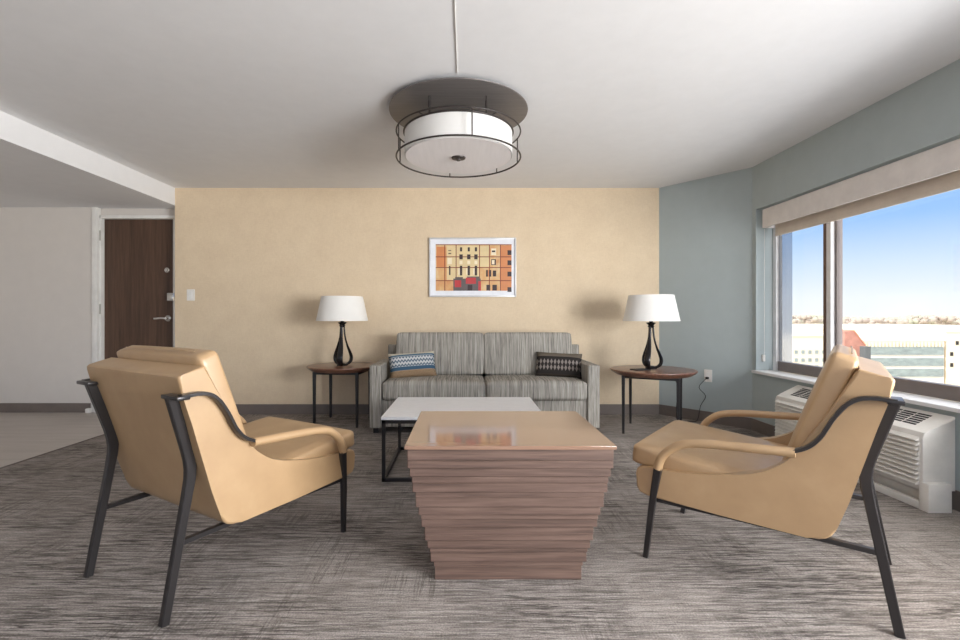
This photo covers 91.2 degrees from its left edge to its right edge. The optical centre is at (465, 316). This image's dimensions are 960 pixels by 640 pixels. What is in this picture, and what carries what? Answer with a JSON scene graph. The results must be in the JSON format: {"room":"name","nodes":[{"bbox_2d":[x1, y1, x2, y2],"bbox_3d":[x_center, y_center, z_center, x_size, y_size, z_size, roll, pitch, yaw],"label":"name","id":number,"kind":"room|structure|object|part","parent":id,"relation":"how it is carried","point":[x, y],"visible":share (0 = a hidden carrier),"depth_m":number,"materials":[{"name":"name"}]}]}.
{"room":"hotel room","nodes":[
{"label":"hotel room","id":0,"kind":"room"},
{"bbox_2d":[0,207,91,407],"bbox_3d":[-5.319,-0.077,5.160,2.563,2.215,0.160,0,0,0],"label":"wall","id":1,"kind":"structure","parent":0,"point":[46,252],"depth_m":5.08,"materials":[{"name":"beige paint"}]},
{"bbox_2d":[0,403,90,412],"bbox_3d":[-5.229,0.980,5.074,2.343,0.100,0.012,0,0,0],"label":"baseboard","id":2,"kind":"structure","parent":1,"relation":"attached to","point":[4,407],"depth_m":5.07,"materials":[{"name":"grey plastic"}]},
{"bbox_2d":[92,207,100,411],"bbox_3d":[-4.011,-0.077,5.099,0.056,2.215,0.062,0,0,0],"label":"trim","id":3,"kind":"structure","parent":1,"relation":"attached to","point":[96,212],"depth_m":5.07,"materials":[{"name":"white paint"}]},
{"bbox_2d":[0,111,174,208],"bbox_3d":[-4.845,-1.353,1.400,3.510,0.335,8.400,0,0,0],"label":"ceiling","id":4,"kind":"structure","parent":0,"point":[39,167],"depth_m":4.11,"materials":[{"name":"paint"}]},
{"bbox_2d":[101,209,174,214],"bbox_3d":[-3.549,-1.131,5.220,0.977,0.108,0.160,0,0,0],"label":"wall","id":5,"kind":"structure","parent":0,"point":[103,211],"depth_m":5.14,"materials":[{"name":"beige paint"}]},
{"bbox_2d":[99,215,174,360],"bbox_3d":[-3.600,-0.038,5.155,0.882,2.137,0.120,0,0,0],"label":"door","id":6,"kind":"structure","parent":5,"relation":"attached to","point":[137,304],"depth_m":5.16,"materials":[{"name":"brown wood"}]},
{"bbox_3d":[-3.315,0.015,5.130,0.160,0.068,0.060,0,0,0],"label":"handle","id":7,"kind":"part","parent":6,"relation":"part of","materials":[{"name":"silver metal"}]},
{"bbox_2d":[175,188,658,403],"bbox_3d":[-0.520,-0.170,5.070,5.140,2.400,0.160,0,0,0],"label":"wall","id":8,"kind":"structure","parent":0,"point":[259,263],"depth_m":4.99,"materials":[{"name":"beige paint"}]},
{"bbox_2d":[187,289,194,300],"bbox_3d":[-2.920,-0.234,4.984,0.084,0.120,0.012,0,0,0],"label":"light switch","id":9,"kind":"object","parent":8,"relation":"attached to","point":[190,292],"visible":1,"depth_m":4.98,"materials":[{"name":"white plastic"}]},
{"bbox_2d":[236,404,658,413],"bbox_3d":[-0.520,0.978,4.984,5.140,0.105,0.012,0,0,0],"label":"baseboard","id":10,"kind":"structure","parent":8,"relation":"attached to","point":[242,408],"depth_m":4.98,"materials":[{"name":"grey plastic"}]},
{"bbox_2d":[429,238,515,296],"bbox_3d":[0.071,-0.525,4.975,0.919,0.626,0.030,0,0,0],"label":"framed picture","id":11,"kind":"object","parent":8,"relation":"attached to","point":[458,267],"visible":1,"depth_m":4.97,"materials":[{"name":"multicoloured paper"}]},
{"bbox_2d":[0,0,959,187],"bbox_3d":[-0.045,-1.445,1.300,6.090,0.150,8.200,0,0,0],"label":"ceiling","id":12,"kind":"structure","parent":0,"point":[175,93],"depth_m":2.69,"materials":[{"name":"paint"}]},
{"bbox_2d":[454,0,457,72],"bbox_3d":[-0.049,-1.367,0.019,0.006,0.005,5.238,0,0,0],"label":"ceiling raceway","id":13,"kind":"structure","parent":12,"relation":"attached to","point":[454,0],"depth_m":2.29,"materials":[{"name":"white paint"}]},
{"bbox_2d":[389,77,527,177],"bbox_3d":[-0.049,-1.198,3.090,0.906,0.345,0.906,0,0,0],"label":"ceiling light","id":14,"kind":"object","parent":12,"relation":"attached to","point":[456,125],"visible":1,"depth_m":2.87,"materials":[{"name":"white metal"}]},
{"bbox_3d":[-0.446,-1.122,3.174,0.007,0.164,0.007,0,0,-22],"label":"cage rod","id":15,"kind":"part","parent":14,"relation":"part of","materials":[{"name":"brown metal"}]},
{"bbox_3d":[-0.049,-1.125,3.090,0.704,0.146,0.704,0,0,0],"label":"lamp shade","id":16,"kind":"part","parent":14,"relation":"part of","materials":[{"name":"white fabric"}]},
{"bbox_2d":[406,137,510,173],"bbox_3d":[-0.049,-1.052,3.090,0.690,0.008,0.690,0,0,0],"label":"diffuser","id":17,"kind":"object","parent":14,"relation":"attached to","point":[456,155],"depth_m":3.03,"materials":[{"name":"white glass"}]},
{"bbox_3d":[0.035,-1.122,2.694,0.007,0.164,0.007,0,0,-22],"label":"cage rod","id":18,"kind":"part","parent":14,"relation":"part of","materials":[{"name":"brown metal"}]},
{"bbox_2d":[0,412,959,639],"bbox_3d":[-1.700,1.090,1.400,9.400,0.120,8.000,0,0,0],"label":"floor","id":19,"kind":"structure","parent":0,"point":[288,571],"depth_m":1.91,"materials":[{"name":"grey carpet"}]},
{"bbox_2d":[0,434,103,468],"bbox_3d":[-3.169,1.030,1.195,0.018,0.008,7.590,0,0,0],"label":"trim","id":20,"kind":"structure","parent":19,"relation":"on","point":[102,434],"depth_m":3.56,"materials":[{"name":"beige plastic"}]},
{"bbox_2d":[85,408,91,412],"bbox_3d":[-4.048,1.005,5.042,0.050,0.050,0.044,0,0,0],"label":"door stop","id":21,"kind":"object","parent":19,"relation":"on","point":[87,410],"visible":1,"depth_m":5.02,"materials":[{"name":"white plastic"}]},
{"bbox_2d":[76,345,354,627],"bbox_3d":[-1.036,0.576,2.083,0.778,0.915,0.876,0,0,31],"label":"armchair","id":22,"kind":"object","parent":19,"relation":"on","point":[176,432],"visible":1,"depth_m":1.77,"materials":[{"name":"beige leather"}]},
{"bbox_3d":[-1.486,0.647,1.912,0.044,0.770,0.116,0,0,31],"label":"leg","id":23,"kind":"part","parent":22,"relation":"part of","materials":[{"name":"black metal"}]},
{"bbox_3d":[-1.303,0.767,2.224,0.031,0.035,0.725,0,0,28],"label":"rail","id":24,"kind":"part","parent":22,"relation":"part of","materials":[{"name":"black metal"}]},
{"bbox_3d":[-0.979,0.647,1.604,0.044,0.770,0.116,0,0,31],"label":"leg","id":25,"kind":"part","parent":22,"relation":"part of","materials":[{"name":"black metal"}]},
{"bbox_2d":[117,345,245,434],"bbox_3d":[-1.147,0.346,1.900,0.646,0.455,0.221,0,0,31],"label":"cushion","id":26,"kind":"object","parent":22,"relation":"on","point":[174,356],"depth_m":1.74,"materials":[{"name":"beige leather"}]},
{"bbox_3d":[-1.305,0.537,2.346,0.046,0.170,0.478,0,0,31],"label":"armrest","id":27,"kind":"part","parent":22,"relation":"part of","materials":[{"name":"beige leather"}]},
{"bbox_3d":[-0.787,0.767,1.911,0.031,0.035,0.725,0,0,34],"label":"rail","id":28,"kind":"part","parent":22,"relation":"part of","materials":[{"name":"black metal"}]},
{"bbox_3d":[-0.678,0.537,1.966,0.046,0.170,0.478,0,0,31],"label":"armrest","id":29,"kind":"part","parent":22,"relation":"part of","materials":[{"name":"beige leather"}]},
{"bbox_2d":[243,416,353,458],"bbox_3d":[-0.959,0.618,2.209,0.662,0.151,0.581,0,0,31],"label":"seat cushion","id":30,"kind":"object","parent":22,"relation":"on","point":[322,445],"depth_m":2.16,"materials":[{"name":"beige leather"}]},
{"bbox_3d":[-0.575,0.821,2.205,0.035,0.424,0.133,0,0,-10],"label":"leg","id":31,"kind":"part","parent":22,"relation":"part of","materials":[{"name":"black metal"}]},
{"bbox_2d":[306,362,373,427],"bbox_3d":[-1.202,0.750,4.600,0.686,0.560,0.686,0,0,5],"label":"side table","id":32,"kind":"object","parent":19,"relation":"on","point":[331,368],"visible":0.82,"depth_m":4.40,"materials":[{"name":"brown wood"}]},
{"bbox_3d":[-1.424,0.774,4.414,0.028,0.512,0.028,0,0,5],"label":"leg","id":33,"kind":"part","parent":32,"relation":"part of","materials":[{"name":"black metal"}]},
{"bbox_3d":[-1.388,0.774,4.822,0.028,0.512,0.028,0,0,5],"label":"leg","id":34,"kind":"part","parent":32,"relation":"part of","materials":[{"name":"black metal"}]},
{"bbox_2d":[316,296,367,365],"bbox_3d":[-1.200,0.133,4.560,0.492,0.675,0.492,0,0,0],"label":"table lamp","id":35,"kind":"object","parent":32,"relation":"on","point":[331,308],"visible":1,"depth_m":4.40,"materials":[{"name":"black metal"}]},
{"bbox_3d":[-1.200,-0.081,4.560,0.492,0.235,0.492,0,0,0],"label":"lamp shade","id":36,"kind":"part","parent":35,"relation":"part of","materials":[{"name":"white fabric"}]},
{"bbox_3d":[-1.016,0.774,4.378,0.028,0.512,0.028,0,0,5],"label":"leg","id":37,"kind":"part","parent":32,"relation":"part of","materials":[{"name":"black metal"}]},
{"bbox_3d":[-0.980,0.774,4.786,0.028,0.512,0.028,0,0,5],"label":"leg","id":38,"kind":"part","parent":32,"relation":"part of","materials":[{"name":"black metal"}]},
{"bbox_2d":[381,397,540,481],"bbox_3d":[-0.016,0.827,3.300,1.030,0.406,0.735,0,0,0],"label":"coffee table","id":39,"kind":"object","parent":19,"relation":"on","point":[404,410],"visible":0.59,"depth_m":3.28,"materials":[{"name":"white stone"}]},
{"bbox_3d":[-0.516,0.837,2.947,0.022,0.365,0.022,0,0,0],"label":"leg","id":40,"kind":"part","parent":39,"relation":"part of","materials":[{"name":"black metal"}]},
{"bbox_3d":[-0.516,0.837,3.652,0.022,0.365,0.022,0,0,0],"label":"leg","id":41,"kind":"part","parent":39,"relation":"part of","materials":[{"name":"black metal"}]},
{"bbox_3d":[-0.016,0.837,3.300,1.022,0.386,0.727,0,0,0],"label":"frame","id":42,"kind":"part","parent":39,"relation":"part of","materials":[{"name":"black metal"}]},
{"bbox_2d":[370,332,599,432],"bbox_3d":[0.164,0.590,4.529,2.028,0.880,0.830,0,0,0],"label":"sofa","id":43,"kind":"object","parent":19,"relation":"on","point":[467,364],"visible":0.73,"depth_m":4.30,"materials":[{"name":"grey fabric"}]},
{"bbox_3d":[-0.797,0.703,4.460,0.105,0.555,0.660,0,0,0],"label":"arm","id":44,"kind":"part","parent":43,"relation":"part of","materials":[{"name":"grey fabric"}]},
{"bbox_2d":[388,351,436,377],"bbox_3d":[-0.505,0.455,4.440,0.453,0.258,0.166,0,0,-13],"label":"throw pillow","id":45,"kind":"object","parent":43,"relation":"on","point":[420,363],"visible":0.92,"depth_m":4.38,"materials":[{"name":"fabric"}]},
{"bbox_2d":[382,375,484,400],"bbox_3d":[-0.285,0.653,4.405,0.923,0.196,0.582,0,0,0],"label":"seat cushion","id":46,"kind":"object","parent":43,"relation":"on","point":[439,385],"depth_m":4.12,"materials":[{"name":"grey fabric"}]},
{"bbox_2d":[396,332,483,374],"bbox_3d":[-0.254,0.365,4.655,0.874,0.429,0.237,0,0,0],"label":"cushion","id":47,"kind":"object","parent":43,"relation":"on","point":[455,353],"depth_m":4.57,"materials":[{"name":"grey fabric"}]},
{"bbox_3d":[0.182,0.635,4.870,1.975,0.703,0.148,0,0,0],"label":"frame","id":48,"kind":"part","parent":43,"relation":"part of","materials":[{"name":"grey fabric"}]},
{"bbox_2d":[484,332,571,374],"bbox_3d":[0.604,0.365,4.655,0.879,0.429,0.237,0,0,0],"label":"cushion","id":49,"kind":"object","parent":43,"relation":"on","point":[505,353],"depth_m":4.57,"materials":[{"name":"grey fabric"}]},
{"bbox_2d":[484,375,586,400],"bbox_3d":[0.624,0.653,4.405,0.903,0.196,0.582,0,0,0],"label":"seat cushion","id":50,"kind":"object","parent":43,"relation":"on","point":[539,388],"depth_m":4.12,"materials":[{"name":"grey fabric"}]},
{"bbox_2d":[535,352,581,378],"bbox_3d":[0.875,0.453,4.440,0.439,0.240,0.156,0,0,11],"label":"throw pillow","id":51,"kind":"object","parent":43,"relation":"on","point":[548,364],"visible":0.99,"depth_m":4.39,"materials":[{"name":"black fabric"}]},
{"bbox_3d":[1.125,0.703,4.460,0.105,0.555,0.660,0,0,0],"label":"arm","id":52,"kind":"part","parent":43,"relation":"part of","materials":[{"name":"grey fabric"}]},
{"bbox_2d":[404,411,616,579],"bbox_3d":[0.165,0.753,2.060,0.786,0.553,0.648,0,0,0],"label":"coffee table","id":53,"kind":"object","parent":19,"relation":"on","point":[500,495],"visible":1,"depth_m":1.79,"materials":[{"name":"brown wood"}]},
{"bbox_2d":[610,365,697,433],"bbox_3d":[1.690,0.750,4.255,0.736,0.560,0.736,0,0,27],"label":"side table","id":54,"kind":"object","parent":19,"relation":"on","point":[666,373],"visible":0.95,"depth_m":4.13,"materials":[{"name":"brown wood"}]},
{"bbox_3d":[1.392,0.774,4.158,0.028,0.512,0.028,0,0,27],"label":"leg","id":55,"kind":"part","parent":54,"relation":"part of","materials":[{"name":"black metal"}]},
{"bbox_3d":[1.593,0.774,4.553,0.028,0.512,0.028,0,0,27],"label":"leg","id":56,"kind":"part","parent":54,"relation":"part of","materials":[{"name":"black metal"}]},
{"bbox_2d":[630,368,650,370],"bbox_3d":[1.545,0.466,4.170,0.150,0.008,0.100,0,0,-20],"label":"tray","id":57,"kind":"object","parent":54,"relation":"on","point":[636,369],"visible":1,"depth_m":4.13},
{"bbox_2d":[623,294,679,368],"bbox_3d":[1.689,0.133,4.290,0.492,0.675,0.492,0,0,12],"label":"table lamp","id":58,"kind":"object","parent":54,"relation":"on","point":[646,307],"visible":1,"depth_m":4.13,"materials":[{"name":"black metal"}]},
{"bbox_3d":[1.689,-0.081,4.290,0.492,0.235,0.492,0,0,12],"label":"lamp shade","id":59,"kind":"part","parent":58,"relation":"part of","materials":[{"name":"white fabric"}]},
{"bbox_3d":[1.787,0.774,3.957,0.028,0.512,0.028,0,0,27],"label":"leg","id":60,"kind":"part","parent":54,"relation":"part of","materials":[{"name":"black metal"}]},
{"bbox_3d":[1.988,0.774,4.352,0.028,0.512,0.028,0,0,27],"label":"leg","id":61,"kind":"part","parent":54,"relation":"part of","materials":[{"name":"black metal"}]},
{"bbox_2d":[633,344,905,638],"bbox_3d":[1.251,0.576,2.007,0.876,0.915,0.778,0,0,39],"label":"armchair","id":62,"kind":"object","parent":19,"relation":"on","point":[801,481],"visible":1,"depth_m":1.65,"materials":[{"name":"beige leather"}]},
{"bbox_3d":[0.776,0.821,1.965,0.035,0.424,0.133,0,0,-10],"label":"leg","id":63,"kind":"part","parent":62,"relation":"part of","materials":[{"name":"black metal"}]},
{"bbox_2d":[633,420,787,472],"bbox_3d":[1.137,0.618,2.100,0.581,0.151,0.662,0,0,39],"label":"seat cushion","id":64,"kind":"object","parent":62,"relation":"on","point":[645,452],"depth_m":1.98,"materials":[{"name":"beige leather"}]},
{"bbox_3d":[0.955,0.537,1.776,0.478,0.170,0.046,0,0,39],"label":"armrest","id":65,"kind":"part","parent":62,"relation":"part of","materials":[{"name":"beige leather"}]},
{"bbox_3d":[1.415,0.537,2.346,0.478,0.170,0.046,0,0,39],"label":"armrest","id":66,"kind":"part","parent":62,"relation":"part of","materials":[{"name":"beige leather"}]},
{"bbox_3d":[1.076,0.767,1.761,0.725,0.035,0.031,0,0,36],"label":"rail","id":67,"kind":"part","parent":62,"relation":"part of","materials":[{"name":"black metal"}]},
{"bbox_2d":[782,344,858,460],"bbox_3d":[1.418,0.346,1.873,0.221,0.455,0.646,0,0,39],"label":"cushion","id":68,"kind":"object","parent":62,"relation":"on","point":[842,362],"depth_m":1.62,"materials":[{"name":"beige leather"}]},
{"bbox_3d":[1.455,0.767,2.231,0.725,0.035,0.031,0,0,42],"label":"rail","id":69,"kind":"part","parent":62,"relation":"part of","materials":[{"name":"black metal"}]},
{"bbox_3d":[1.360,0.647,1.538,0.116,0.770,0.044,0,0,39],"label":"leg","id":70,"kind":"part","parent":62,"relation":"part of","materials":[{"name":"black metal"}]},
{"bbox_3d":[1.733,0.647,2.000,0.116,0.770,0.044,0,0,39],"label":"leg","id":71,"kind":"part","parent":62,"relation":"part of","materials":[{"name":"black metal"}]},
{"bbox_2d":[775,385,954,512],"bbox_3d":[2.508,0.781,3.083,0.198,0.497,1.235,0,0,0],"label":"air conditioner","id":72,"kind":"object","parent":19,"relation":"on","point":[915,464],"visible":0.66,"depth_m":2.57,"materials":[{"name":"beige plastic"}]},
{"bbox_2d":[791,388,811,398],"bbox_3d":[2.533,0.573,3.461,0.096,0.054,0.282,0,0,0],"label":"vent grille","id":73,"kind":"object","parent":72,"relation":"attached to","point":[801,393],"depth_m":3.54,"materials":[{"name":"metal"}]},
{"bbox_3d":[2.421,0.770,3.095,0.023,0.257,1.150,0,0,0],"label":"louvre panel","id":74,"kind":"part","parent":72,"relation":"part of","materials":[{"name":"white plastic"}]},
{"bbox_2d":[895,409,931,424],"bbox_3d":[2.533,0.573,2.726,0.096,0.054,0.252,0,0,0],"label":"vent grille","id":75,"kind":"object","parent":72,"relation":"attached to","point":[904,416],"depth_m":2.67,"materials":[{"name":"metal"}]},
{"bbox_2d":[659,167,751,417],"bbox_3d":[2.397,-0.170,4.696,0.160,2.400,0.895,0,0,-40],"label":"wall","id":76,"kind":"structure","parent":0,"point":[705,224],"depth_m":4.61,"materials":[{"name":"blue paint"}]},
{"bbox_2d":[676,377,708,421],"bbox_3d":[2.181,0.761,4.581,0.381,0.534,0.052,0,0,-4],"label":"power cord","id":77,"kind":"object","parent":76,"relation":"attached to","point":[705,377],"visible":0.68,"depth_m":4.58,"materials":[{"name":"black plastic"}]},
{"bbox_2d":[659,404,750,429],"bbox_3d":[2.330,0.978,4.641,0.012,0.105,0.895,0,0,-40],"label":"baseboard","id":78,"kind":"structure","parent":76,"relation":"attached to","point":[692,414],"depth_m":4.63,"materials":[{"name":"beige plastic"}]},
{"bbox_2d":[704,369,711,381],"bbox_3d":[2.368,0.575,4.597,0.010,0.120,0.076,0,0,-39],"label":"wall outlet","id":79,"kind":"object","parent":76,"relation":"attached to","point":[707,373],"visible":1,"depth_m":4.59,"materials":[{"name":"white plastic"}]},
{"bbox_2d":[752,59,959,490],"bbox_3d":[2.730,-0.170,0.910,0.220,2.400,7.020,0,0,0],"label":"wall","id":80,"kind":"structure","parent":0,"point":[923,115],"depth_m":3.27,"materials":[{"name":"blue paint"}]},
{"bbox_2d":[762,229,764,360],"bbox_3d":[2.680,-0.195,4.231,0.024,1.190,0.026,0,0,0],"label":"blind cord","id":81,"kind":"object","parent":80,"relation":"attached to","point":[763,356],"visible":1,"depth_m":4.22,"materials":[{"name":"white plastic"}]},
{"bbox_3d":[2.680,-0.210,4.221,0.004,1.160,0.006,0,0,0],"label":"chain","id":82,"kind":"part","parent":81,"relation":"part of","materials":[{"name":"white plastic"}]},
{"bbox_2d":[751,219,959,412],"bbox_3d":[2.737,-0.233,1.317,0.305,1.475,5.895,0,0,0],"label":"window","id":83,"kind":"structure","parent":80,"relation":"in","point":[832,231],"depth_m":3.63,"materials":[{"name":"grey metal"}]},
{"bbox_3d":[2.688,0.492,1.317,0.205,0.025,5.895,0,0,0],"label":"sill","id":84,"kind":"part","parent":83,"relation":"part of","materials":[{"name":"white stone"}]},
{"bbox_3d":[2.815,-0.245,1.300,0.060,1.450,5.800,0,0,0],"label":"frame","id":85,"kind":"part","parent":83,"relation":"part of","materials":[{"name":"beige metal"}]},
{"bbox_2d":[751,418,959,511],"bbox_3d":[2.614,0.978,0.850,0.012,0.105,6.900,0,0,0],"label":"baseboard","id":86,"kind":"structure","parent":80,"relation":"attached to","point":[761,427],"depth_m":4.04,"materials":[{"name":"beige plastic"}]},
{"bbox_2d":[762,138,959,235],"bbox_3d":[2.703,-0.838,1.327,0.105,0.245,5.755,0,0,0],"label":"roller blind","id":87,"kind":"object","parent":80,"relation":"attached to","point":[934,171],"visible":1,"depth_m":3.09,"materials":[{"name":"beige fabric"}]},
{"label":"outside","id":88,"kind":"structure","parent":0,"visible":0},
{"bbox_3d":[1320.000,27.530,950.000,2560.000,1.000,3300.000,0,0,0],"label":"ground","id":89,"kind":"structure","parent":88,"visible":0},
{"bbox_2d":[782,332,822,377],"bbox_3d":[86.298,15.691,149.850,17.962,22.679,60.300,0,0,0],"label":"building","id":90,"kind":"structure","parent":89,"relation":"on","point":[807,348],"depth_m":120.01,"materials":[{"name":"beige concrete"}]},
{"bbox_2d":[843,330,865,355],"bbox_3d":[59.603,14.511,73.475,3.087,25.038,3.250,0,0,0],"label":"brick building","id":91,"kind":"structure","parent":89,"relation":"on","point":[850,337],"depth_m":71.99,"materials":[{"name":"brick"}]},
{"bbox_2d":[860,346,870,358],"bbox_3d":[59.872,15.712,70.500,0.894,22.636,1.000,0,0,0],"label":"chimney","id":92,"kind":"object","parent":89,"relation":"on","point":[865,351],"visible":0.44,"depth_m":70.00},
{"bbox_2d":[792,314,959,324],"bbox_3d":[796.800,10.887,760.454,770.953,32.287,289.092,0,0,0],"label":"tree line","id":93,"kind":"object","parent":89,"relation":"on","point":[925,319],"visible":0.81,"depth_m":636.21,"materials":[{"name":"brown plant"}]},
{"bbox_2d":[792,324,959,332],"bbox_3d":[392.298,17.510,479.850,188.260,19.041,120.300,0,0,0],"label":"warehouse","id":94,"kind":"structure","parent":89,"relation":"on","point":[795,327],"depth_m":421.85,"materials":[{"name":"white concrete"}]},
{"bbox_2d":[808,327,959,401],"bbox_3d":[163.404,15.659,179.850,21.025,22.743,60.300,0,0,0],"label":"tower building","id":95,"kind":"structure","parent":89,"relation":"on","point":[952,336],"depth_m":152.39,"materials":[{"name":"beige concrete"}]},
{"bbox_2d":[859,335,945,398],"bbox_3d":[137.872,17.095,209.750,29.962,19.870,120.500,0,0,0],"label":"office building","id":96,"kind":"structure","parent":89,"relation":"on","point":[910,358],"depth_m":149.64,"materials":[{"name":"white concrete"}]}
]}

